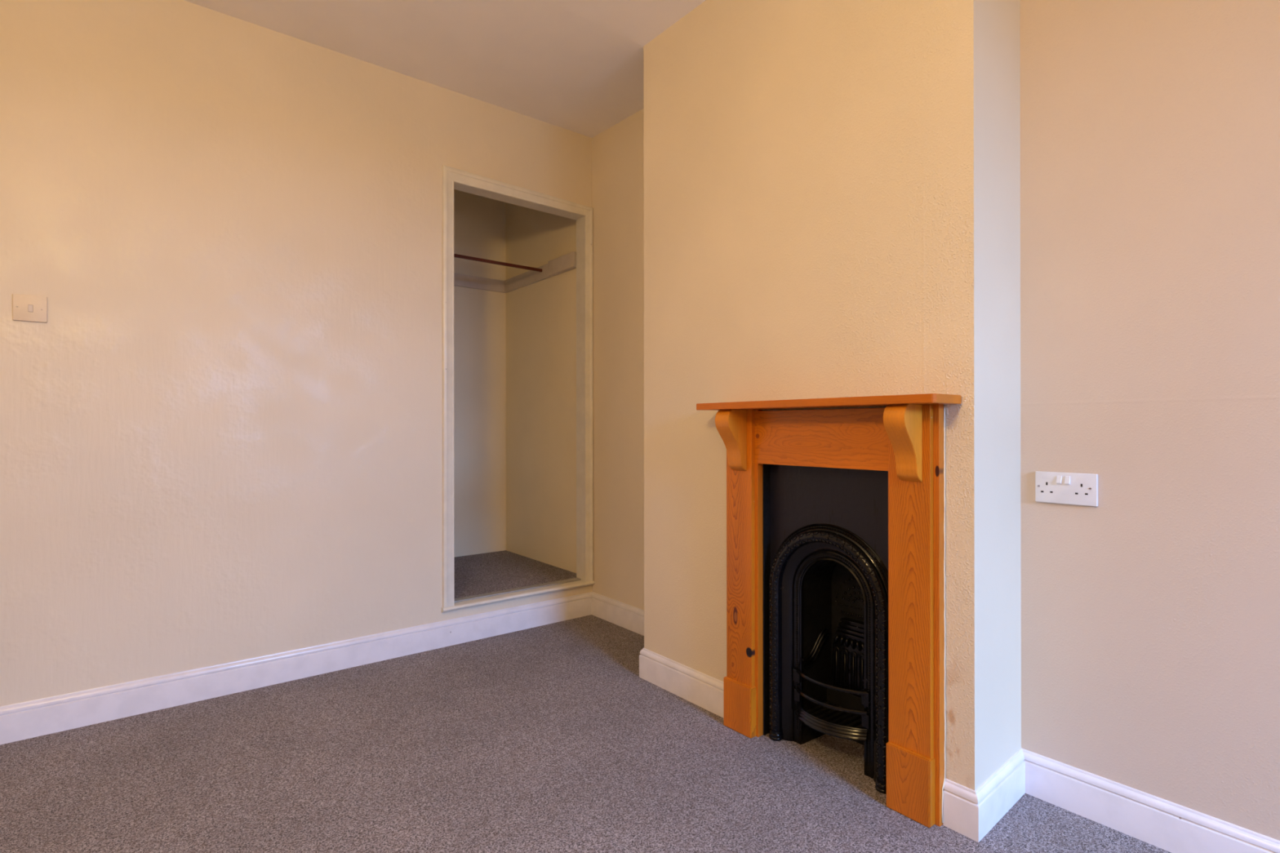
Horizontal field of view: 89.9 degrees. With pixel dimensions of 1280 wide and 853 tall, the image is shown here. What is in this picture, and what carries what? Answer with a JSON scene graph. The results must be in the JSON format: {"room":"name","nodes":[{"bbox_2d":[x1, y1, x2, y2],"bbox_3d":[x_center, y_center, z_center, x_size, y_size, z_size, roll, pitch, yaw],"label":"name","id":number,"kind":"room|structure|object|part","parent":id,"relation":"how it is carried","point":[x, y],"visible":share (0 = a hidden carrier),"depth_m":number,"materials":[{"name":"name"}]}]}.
{"room":"empty bedroom","nodes":[
{"label":"empty bedroom","id":0,"kind":"room"},
{"bbox_2d":[0,0,592,706],"bbox_3d":[-1.760,-0.355,2.432,3.970,2.800,0.083,0,0,-38],"label":"wall","id":1,"kind":"structure","parent":0,"point":[221,429],"depth_m":2.48,"materials":[{"name":"beige paint"}]},
{"bbox_2d":[12,293,47,322],"bbox_3d":[-2.043,-0.396,2.147,0.085,0.088,0.011,0,0,-38],"label":"light switch","id":2,"kind":"object","parent":1,"relation":"attached to","point":[27,308],"visible":1,"depth_m":2.15,"materials":[{"name":"plastic"}]},
{"bbox_2d":[0,591,591,745],"bbox_3d":[-1.732,0.982,2.389,3.760,0.125,0.015,0,0,-38],"label":"baseboard","id":3,"kind":"structure","parent":1,"relation":"attached to","point":[29,719],"depth_m":2.55,"materials":[{"name":"white paint"}]},
{"bbox_2d":[441,164,594,612],"bbox_3d":[-0.621,-0.179,3.321,0.860,2.111,0.108,0,0,-38],"label":"door frame","id":4,"kind":"structure","parent":1,"relation":"in","point":[452,179],"depth_m":3.38,"materials":[{"name":"white wood"}]},
{"bbox_3d":[-0.908,-0.190,3.044,0.056,2.089,0.018,0,0,-38],"label":"architrave","id":5,"kind":"part","parent":4,"relation":"part of","materials":[{"name":"white wood"}]},
{"bbox_3d":[-0.616,0.865,3.315,0.860,0.022,0.094,0,0,-38],"label":"sill","id":6,"kind":"part","parent":4,"relation":"part of","materials":[{"name":"white wood"}]},
{"bbox_3d":[-0.597,-1.197,3.293,0.854,0.076,0.018,0,0,-38],"label":"architrave","id":7,"kind":"part","parent":4,"relation":"part of","materials":[{"name":"white wood"}]},
{"bbox_3d":[-0.281,-0.179,3.543,0.050,2.067,0.018,0,0,-38],"label":"architrave","id":8,"kind":"part","parent":4,"relation":"part of","materials":[{"name":"white wood"}]},
{"bbox_2d":[184,0,705,137],"bbox_3d":[-0.163,-1.669,0.421,3.970,0.180,5.257,0,0,-38],"label":"ceiling","id":9,"kind":"structure","parent":0,"point":[576,66],"depth_m":2.64,"materials":[{"name":"paint"}]},
{"bbox_2d":[453,189,576,573],"bbox_3d":[-1.065,-0.355,3.723,1.264,2.800,1.073,0,0,-38],"label":"wall","id":10,"kind":"structure","parent":0,"point":[515,351],"depth_m":4.20,"materials":[{"name":"paint"}]},
{"bbox_2d":[453,272,504,293],"bbox_3d":[-1.330,-0.954,4.060,1.059,0.080,0.018,0,0,-38],"label":"batten","id":11,"kind":"object","parent":10,"relation":"attached to","point":[460,280],"visible":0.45,"depth_m":4.25,"materials":[{"name":"paint"}]},
{"bbox_2d":[453,253,542,271],"bbox_3d":[-1.018,-0.967,3.651,1.045,0.018,0.014,0,0,-38],"label":"rail","id":12,"kind":"object","parent":10,"relation":"attached to","point":[456,255],"visible":0.56,"depth_m":3.78,"materials":[{"name":"black metal"}]},
{"bbox_2d":[504,263,576,293],"bbox_3d":[-0.638,-0.955,4.026,0.017,0.084,0.895,0,0,-38],"label":"batten","id":13,"kind":"object","parent":10,"relation":"attached to","point":[531,277],"visible":0.72,"depth_m":4.13,"materials":[{"name":"paint"}]},
{"bbox_2d":[547,251,576,275],"bbox_3d":[-0.462,-0.956,3.776,0.019,0.088,0.286,0,0,-38],"label":"batten","id":14,"kind":"object","parent":13,"relation":"attached to","point":[567,261],"visible":1,"depth_m":3.75,"materials":[{"name":"paint"}]},
{"bbox_2d":[454,550,576,598],"bbox_3d":[-1.031,0.897,3.680,1.064,0.097,0.978,0,0,-38],"label":"floor","id":15,"kind":"structure","parent":0,"point":[500,571],"depth_m":3.70,"materials":[{"name":"grey carpet"}]},
{"bbox_2d":[0,614,1170,852],"bbox_3d":[-0.160,1.079,0.418,3.970,0.084,5.257,0,0,-38],"label":"floor","id":16,"kind":"structure","parent":0,"point":[550,738],"depth_m":1.89,"materials":[{"name":"grey carpet"}]},
{"bbox_2d":[762,463,888,794],"bbox_3d":[0.633,0.581,2.032,0.216,0.914,0.469,0,0,-38],"label":"fireplace insert","id":17,"kind":"object","parent":16,"relation":"on","point":[825,530],"visible":0.87,"depth_m":2.08,"materials":[{"name":"black metal"}]},
{"bbox_3d":[0.583,0.733,2.128,0.129,0.118,0.012,0,0,-35],"label":"rail","id":18,"kind":"part","parent":17,"relation":"part of","materials":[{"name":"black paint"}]},
{"bbox_3d":[0.582,0.670,1.990,0.014,0.734,0.467,0,0,-38],"label":"moulding","id":19,"kind":"part","parent":17,"relation":"part of","materials":[{"name":"black paint"}]},
{"bbox_3d":[0.590,0.581,1.997,0.008,0.914,0.468,0,0,-38],"label":"plate","id":20,"kind":"part","parent":17,"relation":"part of","materials":[{"name":"black metal"}]},
{"bbox_3d":[0.600,0.713,2.004,0.015,0.648,0.289,0,0,-38],"label":"frame","id":21,"kind":"part","parent":17,"relation":"part of","materials":[{"name":"black paint"}]},
{"bbox_3d":[0.704,0.754,2.087,0.038,0.236,0.176,0,0,-38],"label":"fireback panel","id":22,"kind":"part","parent":17,"relation":"part of","materials":[{"name":"black paint"}]},
{"bbox_2d":[696,393,961,827],"bbox_3d":[0.509,0.479,1.927,0.139,1.117,0.840,0,0,-38],"label":"surround","id":23,"kind":"object","parent":16,"relation":"on","point":[904,438],"visible":1,"depth_m":1.75,"materials":[{"name":"brown wood"}]},
{"bbox_2d":[696,393,961,410],"bbox_3d":[0.508,-0.068,1.927,0.138,0.022,0.840,0,0,-38],"label":"mantel shelf","id":24,"kind":"object","parent":23,"relation":"attached to","point":[927,402],"depth_m":1.76,"materials":[{"name":"brown wood"}]},
{"bbox_2d":[591,0,1279,840],"bbox_3d":[1.246,-0.360,1.475,0.454,2.800,5.157,0,0,-38],"label":"wall","id":25,"kind":"structure","parent":0,"point":[1060,219],"depth_m":1.72,"materials":[{"name":"beige paint"}]},
{"bbox_2d":[591,591,644,635],"bbox_3d":[0.005,0.981,3.213,0.015,0.125,0.886,0,0,-38],"label":"baseboard","id":26,"kind":"structure","parent":25,"relation":"attached to","point":[627,616],"depth_m":3.35,"materials":[{"name":"white paint"}]},
{"bbox_2d":[639,648,723,717],"bbox_3d":[0.161,0.980,2.465,0.016,0.125,0.509,0,0,-38],"label":"baseboard","id":27,"kind":"structure","parent":25,"relation":"attached to","point":[700,689],"depth_m":2.45,"materials":[{"name":"white paint"}]},
{"bbox_2d":[942,778,978,842],"bbox_3d":[0.822,0.981,1.637,0.015,0.121,0.089,0,0,-38],"label":"baseboard","id":28,"kind":"structure","parent":25,"relation":"attached to","point":[960,807],"depth_m":1.63,"materials":[{"name":"white paint"}]},
{"bbox_2d":[974,748,1025,841],"bbox_3d":[0.968,0.981,1.717,0.343,0.121,0.015,0,0,-41],"label":"baseboard","id":29,"kind":"structure","parent":25,"relation":"attached to","point":[998,793],"depth_m":1.70,"materials":[{"name":"white paint"}]},
{"bbox_2d":[1035,471,1097,506],"bbox_3d":[1.156,0.168,1.742,0.015,0.086,0.148,0,0,-38],"label":"double socket","id":30,"kind":"object","parent":25,"relation":"attached to","point":[1057,487],"visible":1,"depth_m":1.74,"materials":[{"name":"white plastic"}]},
{"bbox_2d":[1056,475,1062,484],"bbox_3d":[1.144,0.146,1.750,0.006,0.022,0.012,0,0,-38],"label":"rocker switch","id":31,"kind":"object","parent":30,"relation":"attached to","point":[1059,478],"depth_m":1.75,"materials":[{"name":"white plastic"}]},
{"bbox_2d":[1064,475,1070,484],"bbox_3d":[1.156,0.146,1.734,0.006,0.022,0.012,0,0,-38],"label":"rocker switch","id":32,"kind":"object","parent":30,"relation":"attached to","point":[1067,478],"depth_m":1.73,"materials":[{"name":"white plastic"}]},
{"bbox_2d":[1021,747,1279,852],"bbox_3d":[1.975,0.978,0.711,0.015,0.121,2.860,0,0,-38],"label":"baseboard","id":33,"kind":"structure","parent":25,"relation":"attached to","point":[1171,827],"depth_m":1.61,"materials":[{"name":"white paint"}]}
]}

